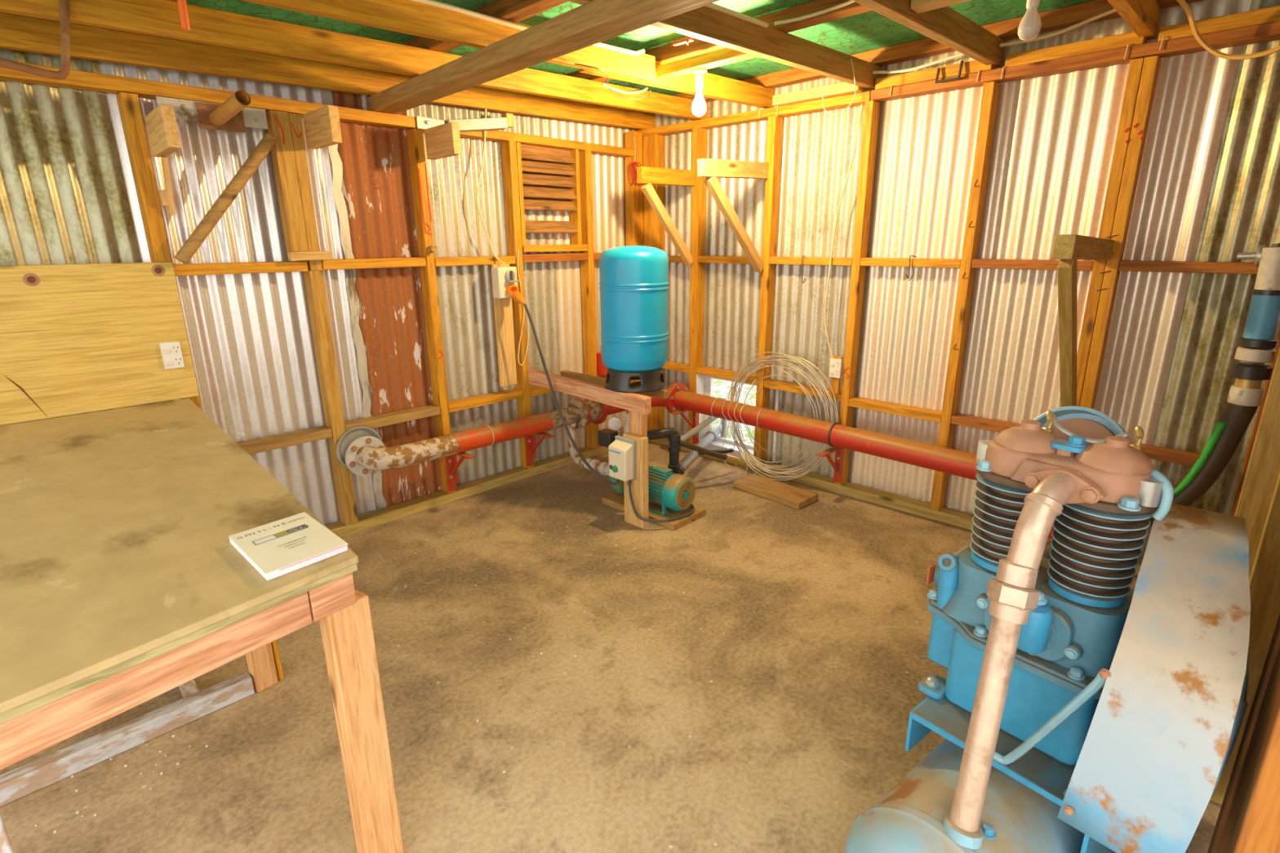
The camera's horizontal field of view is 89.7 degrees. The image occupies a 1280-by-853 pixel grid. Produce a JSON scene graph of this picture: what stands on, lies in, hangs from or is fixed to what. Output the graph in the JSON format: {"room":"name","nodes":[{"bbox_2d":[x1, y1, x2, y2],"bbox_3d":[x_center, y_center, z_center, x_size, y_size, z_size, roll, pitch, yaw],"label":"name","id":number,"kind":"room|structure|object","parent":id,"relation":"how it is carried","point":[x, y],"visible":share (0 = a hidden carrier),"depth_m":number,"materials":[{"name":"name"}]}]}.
{"room":"farm building","nodes":[
{"label":"farm building","id":0,"kind":"room"},
{"bbox_2d":[0,12,643,537],"bbox_3d":[-1.728,-0.633,3.337,0.129,2.600,5.230,14,22,42],"label":"wall","id":1,"kind":"structure","parent":0,"point":[389,335],"depth_m":3.47,"materials":[{"name":"metal"}]},
{"bbox_2d":[0,262,199,425],"bbox_3d":[-2.741,-0.235,2.248,0.023,0.608,1.958,14,22,42],"label":"plywood panel","id":2,"kind":"object","parent":1,"relation":"attached to","point":[75,339],"visible":1,"depth_m":2.68,"materials":[{"name":"beige wood"}]},
{"bbox_2d":[159,341,184,368],"bbox_3d":[-2.102,-0.320,2.893,0.016,0.118,0.074,14,22,42],"label":"power outlet","id":3,"kind":"object","parent":2,"relation":"attached to","point":[171,353],"visible":1,"depth_m":2.89,"materials":[{"name":"white plastic"}]},
{"bbox_2d":[164,349,170,353],"bbox_3d":[-2.109,-0.335,2.873,0.005,0.017,0.020,14,22,42],"label":"switch","id":4,"kind":"object","parent":3,"relation":"attached to","point":[166,351],"depth_m":2.87,"materials":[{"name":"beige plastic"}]},
{"bbox_2d":[166,361,173,365],"bbox_3d":[-2.108,-0.283,2.888,0.005,0.017,0.020,14,22,42],"label":"switch","id":5,"kind":"object","parent":3,"relation":"attached to","point":[168,363],"depth_m":2.89,"materials":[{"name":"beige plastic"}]},
{"bbox_2d":[144,103,181,215],"bbox_3d":[-1.954,-1.090,2.665,0.313,0.401,0.046,14,22,42],"label":"bracket","id":6,"kind":"object","parent":1,"relation":"attached to","point":[161,123],"visible":1,"depth_m":2.60,"materials":[{"name":"brown wood"}]},
{"bbox_2d":[155,89,267,132],"bbox_3d":[-1.761,-1.348,2.748,0.362,0.112,0.420,14,22,42],"label":"stub","id":7,"kind":"object","parent":1,"relation":"attached to","point":[233,114],"visible":0.94,"depth_m":2.81,"materials":[{"name":"wood"}]},
{"bbox_2d":[174,133,276,264],"bbox_3d":[-1.872,-1.040,2.920,0.052,0.578,0.496,13,21,39],"label":"wooden pole","id":8,"kind":"object","parent":1,"relation":"attached to","point":[232,190],"visible":1,"depth_m":2.90,"materials":[{"name":"brown wood"}]},
{"bbox_2d":[287,251,331,260],"bbox_3d":[-1.658,-0.856,3.230,0.046,0.042,0.190,14,22,42],"label":"timber offcut","id":9,"kind":"object","parent":1,"relation":"on","point":[292,255],"visible":1,"depth_m":3.21,"materials":[{"name":"brown wood"}]},
{"bbox_2d":[302,104,342,149],"bbox_3d":[-1.505,-1.413,3.047,0.308,0.155,0.045,14,22,42],"label":"wood block","id":10,"kind":"object","parent":1,"relation":"attached to","point":[322,125],"visible":1,"depth_m":2.99,"materials":[{"name":"brown wood"}]},
{"bbox_2d":[426,244,437,253],"bbox_3d":[-1.191,-1.017,3.690,0.058,0.045,0.040,14,22,42],"label":"wooden peg","id":11,"kind":"object","parent":1,"relation":"attached to","point":[430,249],"visible":1,"depth_m":3.68,"materials":[{"name":"brown wood"}]},
{"bbox_2d":[424,121,461,159],"bbox_3d":[-1.072,-1.547,3.494,0.290,0.159,0.045,14,22,42],"label":"wood block","id":12,"kind":"object","parent":1,"relation":"attached to","point":[443,140],"visible":1,"depth_m":3.45,"materials":[{"name":"brown wood"}]},
{"bbox_2d":[444,452,474,492],"bbox_3d":[-1.106,0.295,3.986,0.268,0.290,0.056,14,22,42],"label":"bracket","id":13,"kind":"object","parent":1,"relation":"attached to","point":[452,465],"visible":0.77,"depth_m":4.06,"materials":[{"name":"red metal"}]},
{"bbox_2d":[416,112,514,132],"bbox_3d":[-0.997,-1.748,3.687,0.585,0.131,0.059,-12,20,-35],"label":"bracket","id":14,"kind":"object","parent":1,"relation":"attached to","point":[506,121],"visible":0.8,"depth_m":3.70,"materials":[{"name":"white wood"}]},
{"bbox_2d":[336,389,667,475],"bbox_3d":[-0.735,0.054,4.300,2.414,0.523,0.342,-14,21,-38],"label":"pipe","id":15,"kind":"object","parent":1,"relation":"attached to","point":[361,450],"visible":0.84,"depth_m":3.85,"materials":[{"name":"metal"}]},
{"bbox_2d":[491,263,516,386],"bbox_3d":[-0.875,-0.647,4.160,0.022,0.780,0.125,14,22,42],"label":"board","id":16,"kind":"object","parent":1,"relation":"attached to","point":[503,307],"visible":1,"depth_m":4.17,"materials":[{"name":"brown wood"}]},
{"bbox_2d":[491,266,519,298],"bbox_3d":[-0.830,-0.899,4.022,0.131,0.190,0.140,14,22,42],"label":"power outlet","id":17,"kind":"object","parent":16,"relation":"attached to","point":[504,281],"visible":0.92,"depth_m":3.99,"materials":[{"name":"beige plastic"}]},
{"bbox_2d":[506,284,518,296],"bbox_3d":[-0.800,-0.852,4.021,0.051,0.076,0.072,14,22,42],"label":"socket","id":18,"kind":"object","parent":17,"relation":"attached to","point":[510,288],"depth_m":4.01,"materials":[{"name":"orange plastic"}]},
{"bbox_2d":[517,248,528,365],"bbox_3d":[-0.780,-0.775,4.224,0.020,0.752,0.109,14,22,42],"label":"twine","id":19,"kind":"object","parent":1,"relation":"hanging from","point":[517,249],"visible":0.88,"depth_m":4.25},
{"bbox_2d":[524,432,555,466],"bbox_3d":[-0.680,0.169,4.412,0.268,0.270,0.056,14,22,42],"label":"bracket","id":20,"kind":"object","parent":1,"relation":"attached to","point":[531,445],"visible":0.73,"depth_m":4.48,"materials":[{"name":"red metal"}]},
{"bbox_2d":[515,142,587,252],"bbox_3d":[-0.598,-1.518,4.296,0.100,0.676,0.555,14,22,42],"label":"air vent","id":21,"kind":"object","parent":1,"relation":"in","point":[571,193],"visible":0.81,"depth_m":4.27,"materials":[{"name":"orange wood"}]},
{"bbox_2d":[596,345,607,377],"bbox_3d":[-0.244,-0.500,4.854,0.135,0.227,0.130,14,22,42],"label":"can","id":22,"kind":"object","parent":1,"relation":"on","point":[602,370],"visible":0.17,"depth_m":4.82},
{"bbox_2d":[629,136,642,185],"bbox_3d":[-0.024,-1.938,4.694,0.054,0.330,0.112,14,22,42],"label":"coil","id":23,"kind":"object","parent":1,"relation":"hanging from","point":[634,162],"visible":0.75,"depth_m":4.69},
{"bbox_2d":[0,0,1200,129],"bbox_3d":[-0.408,-1.410,1.769,4.000,0.410,5.400,14,22,42],"label":"ceiling","id":24,"kind":"structure","parent":0,"point":[744,61],"depth_m":2.83,"materials":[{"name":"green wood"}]},
{"bbox_2d":[0,0,70,79],"bbox_3d":[-2.008,-1.250,1.966,0.024,0.296,0.458,14,22,42],"label":"pipe","id":25,"kind":"object","parent":24,"relation":"hanging from","point":[63,73],"visible":1,"depth_m":2.09,"materials":[{"name":"brown metal"}]},
{"bbox_2d":[177,0,190,31],"bbox_3d":[-1.341,-1.228,1.889,0.021,0.115,0.024,14,22,42],"label":"hanging rod","id":26,"kind":"object","parent":24,"relation":"hanging from","point":[182,6],"visible":1,"depth_m":1.89,"materials":[{"name":"orange plastic"}]},
{"bbox_2d":[412,0,528,30],"bbox_3d":[-0.688,-1.578,2.452,0.018,0.035,1.130,14,22,42],"label":"conduit","id":27,"kind":"object","parent":24,"relation":"attached to","point":[433,2],"visible":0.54,"depth_m":2.48,"materials":[{"name":"beige plastic"}]},
{"bbox_2d":[475,108,505,265],"bbox_3d":[-0.918,-1.453,3.875,0.150,0.935,0.050,-6,17,-19],"label":"power cable","id":28,"kind":"object","parent":24,"relation":"hanging from","point":[484,141],"visible":0.97,"depth_m":3.85,"materials":[{"name":"plastic"}]},
{"bbox_2d":[365,0,719,114],"bbox_3d":[-0.101,-1.331,2.095,0.131,0.074,3.807,-15,21,-41],"label":"tie beam","id":29,"kind":"structure","parent":24,"relation":"attached to","point":[593,22],"depth_m":2.34,"materials":[{"name":"brown wood"}]},
{"bbox_2d":[574,62,650,99],"bbox_3d":[-0.125,-1.667,3.129,0.153,0.052,0.638,8,18,26],"label":"wire","id":30,"kind":"object","parent":24,"relation":"hanging from","point":[575,63],"visible":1,"depth_m":3.13,"materials":[{"name":"metal"}]},
{"bbox_2d":[593,42,644,55],"bbox_3d":[-0.096,-1.783,3.024,0.035,0.040,0.325,14,22,42],"label":"conduit","id":31,"kind":"object","parent":24,"relation":"attached to","point":[599,44],"visible":0.83,"depth_m":3.03,"materials":[{"name":"beige plastic"}]},
{"bbox_2d":[601,82,648,94],"bbox_3d":[-0.080,-2.009,3.826,0.356,0.065,0.032,-14,21,-40],"label":"cable","id":32,"kind":"object","parent":24,"relation":"attached to","point":[603,84],"visible":0.98,"depth_m":3.81,"materials":[{"name":"beige plastic"}]},
{"bbox_2d":[672,35,693,45],"bbox_3d":[0.192,-1.610,2.667,0.057,0.066,0.161,-7,17,-23],"label":"tag","id":33,"kind":"object","parent":24,"relation":"attached to","point":[686,40],"visible":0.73,"depth_m":2.68,"materials":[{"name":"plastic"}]},
{"bbox_2d":[692,67,706,115],"bbox_3d":[0.291,-1.635,3.155,0.072,0.207,0.072,14,22,42],"label":"light bulb","id":34,"kind":"object","parent":24,"relation":"attached to","point":[699,106],"visible":1,"depth_m":3.14,"materials":[{"name":"white glass"}]},
{"bbox_2d":[704,2,768,27],"bbox_3d":[0.383,-1.675,2.612,0.020,0.030,0.470,15,22,42],"label":"conduit","id":35,"kind":"object","parent":24,"relation":"attached to","point":[713,6],"visible":0.77,"depth_m":2.62,"materials":[{"name":"beige plastic"}]},
{"bbox_2d":[773,0,854,25],"bbox_3d":[0.869,-1.712,2.564,0.724,0.074,0.075,13,21,40],"label":"cable","id":36,"kind":"object","parent":24,"relation":"attached to","point":[847,2],"visible":0.97,"depth_m":2.72,"materials":[{"name":"beige plastic"}]},
{"bbox_2d":[822,58,856,114],"bbox_3d":[1.059,-1.798,3.424,0.178,0.254,0.046,14,22,42],"label":"loop","id":37,"kind":"object","parent":24,"relation":"hanging from","point":[851,59],"visible":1,"depth_m":3.42,"materials":[{"name":"white plastic"}]},
{"bbox_2d":[872,53,964,74],"bbox_3d":[1.477,-1.878,3.316,0.572,0.058,0.020,14,21,41],"label":"cable","id":38,"kind":"object","parent":24,"relation":"attached to","point":[959,54],"visible":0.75,"depth_m":3.34,"materials":[{"name":"beige plastic"}]},
{"bbox_2d":[1017,0,1041,40],"bbox_3d":[1.310,-1.393,2.152,0.072,0.180,0.072,14,22,42],"label":"light bulb","id":39,"kind":"object","parent":24,"relation":"attached to","point":[1029,26],"visible":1,"depth_m":2.14,"materials":[{"name":"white glass"}]},
{"bbox_2d":[1000,8,1116,47],"bbox_3d":[1.915,-1.804,2.880,0.018,0.088,0.553,-15,21,-41],"label":"cable","id":40,"kind":"object","parent":24,"relation":"attached to","point":[1111,11],"visible":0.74,"depth_m":2.90,"materials":[{"name":"white plastic"}]},
{"bbox_2d":[1176,0,1279,59],"bbox_3d":[2.282,-1.560,2.435,0.536,0.297,0.170,12,20,37],"label":"cable","id":41,"kind":"object","parent":24,"relation":"hanging from","point":[1183,3],"visible":1,"depth_m":2.53,"materials":[{"name":"white plastic"}]},
{"bbox_2d":[0,441,1221,852],"bbox_3d":[0.045,1.115,2.019,5.140,0.060,5.340,14,22,42],"label":"floor","id":42,"kind":"structure","parent":0,"point":[775,732],"depth_m":2.35,"materials":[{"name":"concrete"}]},
{"bbox_2d":[0,398,404,852],"bbox_3d":[-1.810,0.699,1.744,2.339,0.922,1.665,14,22,42],"label":"workbench","id":43,"kind":"object","parent":42,"relation":"on","point":[123,583],"visible":1,"depth_m":1.52,"materials":[{"name":"brown wood"}]},
{"bbox_2d":[228,511,347,581],"bbox_3d":[-0.820,0.271,1.498,0.280,0.019,0.177,14,22,42],"label":"book","id":44,"kind":"object","parent":43,"relation":"on","point":[277,548],"visible":1,"depth_m":1.47,"materials":[{"name":"paper"}]},
{"bbox_2d":[35,514,765,833],"bbox_3d":[-0.904,0.894,2.700,1.896,0.011,2.437,14,22,42],"label":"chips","id":45,"kind":"object","parent":42,"relation":"on","point":[575,655],"visible":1,"depth_m":2.08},
{"bbox_2d":[527,368,668,528],"bbox_3d":[-0.243,0.067,4.176,1.175,0.767,0.480,14,22,42],"label":"stand","id":46,"kind":"object","parent":42,"relation":"on","point":[585,386],"visible":0.8,"depth_m":3.74,"materials":[{"name":"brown wood"}]},
{"bbox_2d":[523,303,619,485],"bbox_3d":[-0.378,-0.210,3.888,0.815,1.013,0.140,14,22,42],"label":"cable","id":47,"kind":"object","parent":46,"relation":"attached to","point":[580,454],"visible":1,"depth_m":4.06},
{"bbox_2d":[511,290,526,304],"bbox_3d":[-0.746,-0.798,3.989,0.105,0.084,0.060,14,22,42],"label":"plug","id":48,"kind":"object","parent":47,"relation":"on","point":[517,296],"visible":1,"depth_m":3.97,"materials":[{"name":"orange plastic"}]},
{"bbox_2d":[608,435,635,485],"bbox_3d":[-0.106,0.200,3.664,0.148,0.267,0.094,14,22,42],"label":"switch box","id":49,"kind":"object","parent":46,"relation":"attached to","point":[622,451],"visible":1,"depth_m":3.63,"materials":[{"name":"beige plastic"}]},
{"bbox_2d":[599,245,669,392],"bbox_3d":[-0.032,-0.632,3.745,0.401,0.811,0.401,14,22,42],"label":"tank","id":50,"kind":"object","parent":46,"relation":"on","point":[633,288],"visible":1,"depth_m":3.59,"materials":[{"name":"blue metal"}]},
{"bbox_2d":[601,492,706,530],"bbox_3d":[0.079,0.494,3.996,0.605,0.042,0.300,14,22,42],"label":"plank","id":51,"kind":"object","parent":42,"relation":"on","point":[615,500],"visible":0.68,"depth_m":3.85,"materials":[{"name":"brown wood"}]},
{"bbox_2d":[576,412,695,515],"bbox_3d":[-0.092,0.174,4.072,1.012,0.531,0.244,14,22,42],"label":"pump","id":52,"kind":"object","parent":51,"relation":"on","point":[674,491],"visible":0.73,"depth_m":3.84,"materials":[{"name":"teal paint"}]},
{"bbox_2d":[597,428,617,447],"bbox_3d":[-0.202,0.074,4.066,0.110,0.095,0.080,14,22,42],"label":"switch","id":53,"kind":"object","parent":52,"relation":"attached to","point":[606,437],"depth_m":4.03,"materials":[{"name":"black plastic"}]},
{"bbox_2d":[628,485,694,522],"bbox_3d":[0.156,0.411,3.788,0.236,0.228,0.428,14,22,42],"label":"lead","id":54,"kind":"object","parent":52,"relation":"attached to","point":[691,505],"visible":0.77,"depth_m":3.70,"materials":[{"name":"grey rubber"}]},
{"bbox_2d":[675,480,695,509],"bbox_3d":[0.268,0.402,3.780,0.009,0.174,0.174,14,22,42],"label":"grille","id":55,"kind":"object","parent":52,"relation":"attached to","point":[685,490],"depth_m":3.77,"materials":[{"name":"gold metal"}]},
{"bbox_2d":[647,397,745,475],"bbox_3d":[0.491,0.160,4.456,0.492,0.522,1.261,9,19,31],"label":"pipework","id":56,"kind":"object","parent":52,"relation":"attached to","point":[676,440],"visible":0.78,"depth_m":4.26,"materials":[{"name":"black plastic"}]},
{"bbox_2d":[733,473,818,509],"bbox_3d":[0.882,0.420,4.219,0.220,0.046,0.521,-15,21,-41],"label":"plank","id":57,"kind":"object","parent":42,"relation":"on","point":[780,492],"visible":1,"depth_m":4.16,"materials":[{"name":"brown wood"}]},
{"bbox_2d":[721,351,838,480],"bbox_3d":[0.870,-0.052,4.293,0.867,0.866,0.226,14,22,42],"label":"coil","id":58,"kind":"object","parent":42,"relation":"on","point":[733,393],"visible":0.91,"depth_m":4.32,"materials":[{"name":"metal"}]},
{"bbox_2d":[844,405,1250,852],"bbox_3d":[0.992,0.578,1.530,0.610,1.229,1.197,14,22,42],"label":"air compressor","id":59,"kind":"object","parent":42,"relation":"on","point":[1077,709],"visible":1,"depth_m":1.28,"materials":[{"name":"paint"}]},
{"bbox_2d":[1042,247,1279,559],"bbox_3d":[2.129,0.030,2.776,0.776,1.546,0.148,7,18,24],"label":"pipe","id":60,"kind":"object","parent":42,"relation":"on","point":[1258,343],"visible":0.68,"depth_m":2.54,"materials":[{"name":"black plastic"}]},
{"bbox_2d":[1236,243,1279,266],"bbox_3d":[2.475,-0.666,2.499,0.233,0.100,0.103,14,22,42],"label":"water tap","id":61,"kind":"object","parent":60,"relation":"attached to","point":[1256,255],"visible":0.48,"depth_m":2.53,"materials":[{"name":"metal"}]},
{"bbox_2d":[633,0,1279,575],"bbox_3d":[1.365,-0.835,3.861,3.850,2.650,0.127,14,22,42],"label":"wall","id":62,"kind":"structure","parent":0,"point":[1170,155],"depth_m":3.39,"materials":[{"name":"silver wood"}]},
{"bbox_2d":[636,166,694,265],"bbox_3d":[0.186,-1.423,4.400,0.050,0.641,0.545,14,22,42],"label":"bracket","id":63,"kind":"object","parent":62,"relation":"attached to","point":[647,175],"visible":1,"depth_m":4.33,"materials":[{"name":"orange wood"}]},
{"bbox_2d":[671,409,698,444],"bbox_3d":[0.339,0.018,4.857,0.056,0.300,0.268,14,22,42],"label":"bracket","id":64,"kind":"object","parent":62,"relation":"attached to","point":[695,415],"visible":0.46,"depth_m":4.90,"materials":[{"name":"red metal"}]},
{"bbox_2d":[694,373,757,462],"bbox_3d":[0.680,-0.080,4.785,0.580,0.571,0.140,14,22,42],"label":"window","id":65,"kind":"structure","parent":62,"relation":"in","point":[704,383],"depth_m":4.90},
{"bbox_2d":[697,158,768,271],"bbox_3d":[0.576,-1.286,3.960,0.050,0.676,0.669,14,22,42],"label":"bracket","id":66,"kind":"object","parent":62,"relation":"attached to","point":[711,169],"visible":1,"depth_m":3.88,"materials":[{"name":"brown wood"}]},
{"bbox_2d":[772,389,779,462],"bbox_3d":[0.962,-0.009,4.547,0.020,0.550,0.020,14,22,42],"label":"trim","id":67,"kind":"structure","parent":62,"relation":"attached to","point":[777,393],"depth_m":4.56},
{"bbox_2d":[801,255,805,283],"bbox_3d":[1.031,-0.988,4.051,0.037,0.172,0.013,14,22,42],"label":"wire hook","id":68,"kind":"object","parent":62,"relation":"attached to","point":[802,255],"visible":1,"depth_m":4.06,"materials":[{"name":"metal"}]},
{"bbox_2d":[772,81,864,106],"bbox_3d":[1.034,-1.948,3.770,0.560,0.055,0.075,15,22,43],"label":"timber offcut","id":69,"kind":"object","parent":62,"relation":"on","point":[843,88],"visible":0.76,"depth_m":3.74,"materials":[{"name":"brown wood"}]},
{"bbox_2d":[664,382,977,480],"bbox_3d":[1.319,0.060,3.872,2.963,0.242,0.234,14,22,42],"label":"pipe","id":70,"kind":"object","parent":62,"relation":"attached to","point":[944,460],"visible":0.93,"depth_m":3.94,"materials":[{"name":"metal"}]},
{"bbox_2d":[816,446,844,483],"bbox_3d":[1.197,0.269,4.075,0.056,0.255,0.268,14,22,42],"label":"bracket","id":71,"kind":"object","parent":62,"relation":"attached to","point":[837,465],"visible":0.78,"depth_m":4.12,"materials":[{"name":"red metal"}]},
{"bbox_2d":[829,358,841,378],"bbox_3d":[1.218,-0.363,4.018,0.074,0.118,0.016,14,22,42],"label":"power outlet","id":72,"kind":"object","parent":62,"relation":"attached to","point":[835,366],"visible":1,"depth_m":4.01,"materials":[{"name":"white plastic"}]},
{"bbox_2d":[830,355,842,394],"bbox_3d":[1.233,-0.322,4.045,0.055,0.235,0.022,14,22,42],"label":"trim","id":73,"kind":"structure","parent":62,"relation":"attached to","point":[835,382],"depth_m":4.05,"materials":[{"name":"orange wood"}]},
{"bbox_2d":[824,103,863,358],"bbox_3d":[1.197,-1.123,3.841,0.144,1.443,0.025,14,22,42],"label":"power cable","id":74,"kind":"object","parent":62,"relation":"attached to","point":[861,107],"visible":1,"depth_m":3.85,"materials":[{"name":"white plastic"}]},
{"bbox_2d":[905,255,916,280],"bbox_3d":[1.513,-0.885,3.599,0.049,0.142,0.011,11,20,35],"label":"wire hook","id":75,"kind":"object","parent":62,"relation":"attached to","point":[910,255],"visible":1,"depth_m":3.60,"materials":[{"name":"metal"}]},
{"bbox_2d":[934,60,964,83],"bbox_3d":[1.566,-1.796,3.263,0.126,0.089,0.034,14,22,42],"label":"hook","id":76,"kind":"object","parent":62,"relation":"attached to","point":[937,81],"visible":1,"depth_m":3.25,"materials":[{"name":"grey metal"}]},
{"bbox_2d":[1048,519,1055,539],"bbox_3d":[2.075,0.494,3.266,0.056,0.255,0.268,14,22,42],"label":"bracket","id":77,"kind":"object","parent":62,"relation":"attached to","point":[1050,536],"visible":0.02,"depth_m":3.38,"materials":[{"name":"red metal"}]},
{"bbox_2d":[1051,234,1113,407],"bbox_3d":[1.886,-0.337,2.837,0.070,0.975,0.815,14,22,42],"label":"bracket","id":78,"kind":"object","parent":62,"relation":"attached to","point":[1068,248],"visible":0.77,"depth_m":2.67,"materials":[{"name":"brown wood"}]},
{"bbox_2d":[1124,43,1128,59],"bbox_3d":[2.111,-1.627,2.793,0.010,0.062,0.013,14,22,42],"label":"nail","id":79,"kind":"object","parent":62,"relation":"attached to","point":[1128,43],"visible":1,"depth_m":2.79,"materials":[{"name":"brown metal"}]},
{"bbox_2d":[1159,35,1164,49],"bbox_3d":[2.197,-1.614,2.710,0.010,0.052,0.013,14,22,42],"label":"nail","id":80,"kind":"object","parent":62,"relation":"attached to","point":[1163,36],"visible":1,"depth_m":2.71,"materials":[{"name":"brown metal"}]},
{"bbox_2d":[1207,347,1279,852],"bbox_3d":[1.878,-0.184,1.748,0.188,2.556,2.570,14,22,42],"label":"door frame","id":81,"kind":"structure","parent":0,"point":[1247,789],"depth_m":1.67,"materials":[{"name":"brown wood"}]},
{"label":"outside","id":82,"kind":"structure","parent":0,"visible":0},
{"bbox_2d":[711,378,756,444],"bbox_3d":[2.279,-1.317,7.413,8.000,1.800,5.500,14,22,42],"label":"bank","id":83,"kind":"object","parent":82,"point":[721,388],"depth_m":6.20,"materials":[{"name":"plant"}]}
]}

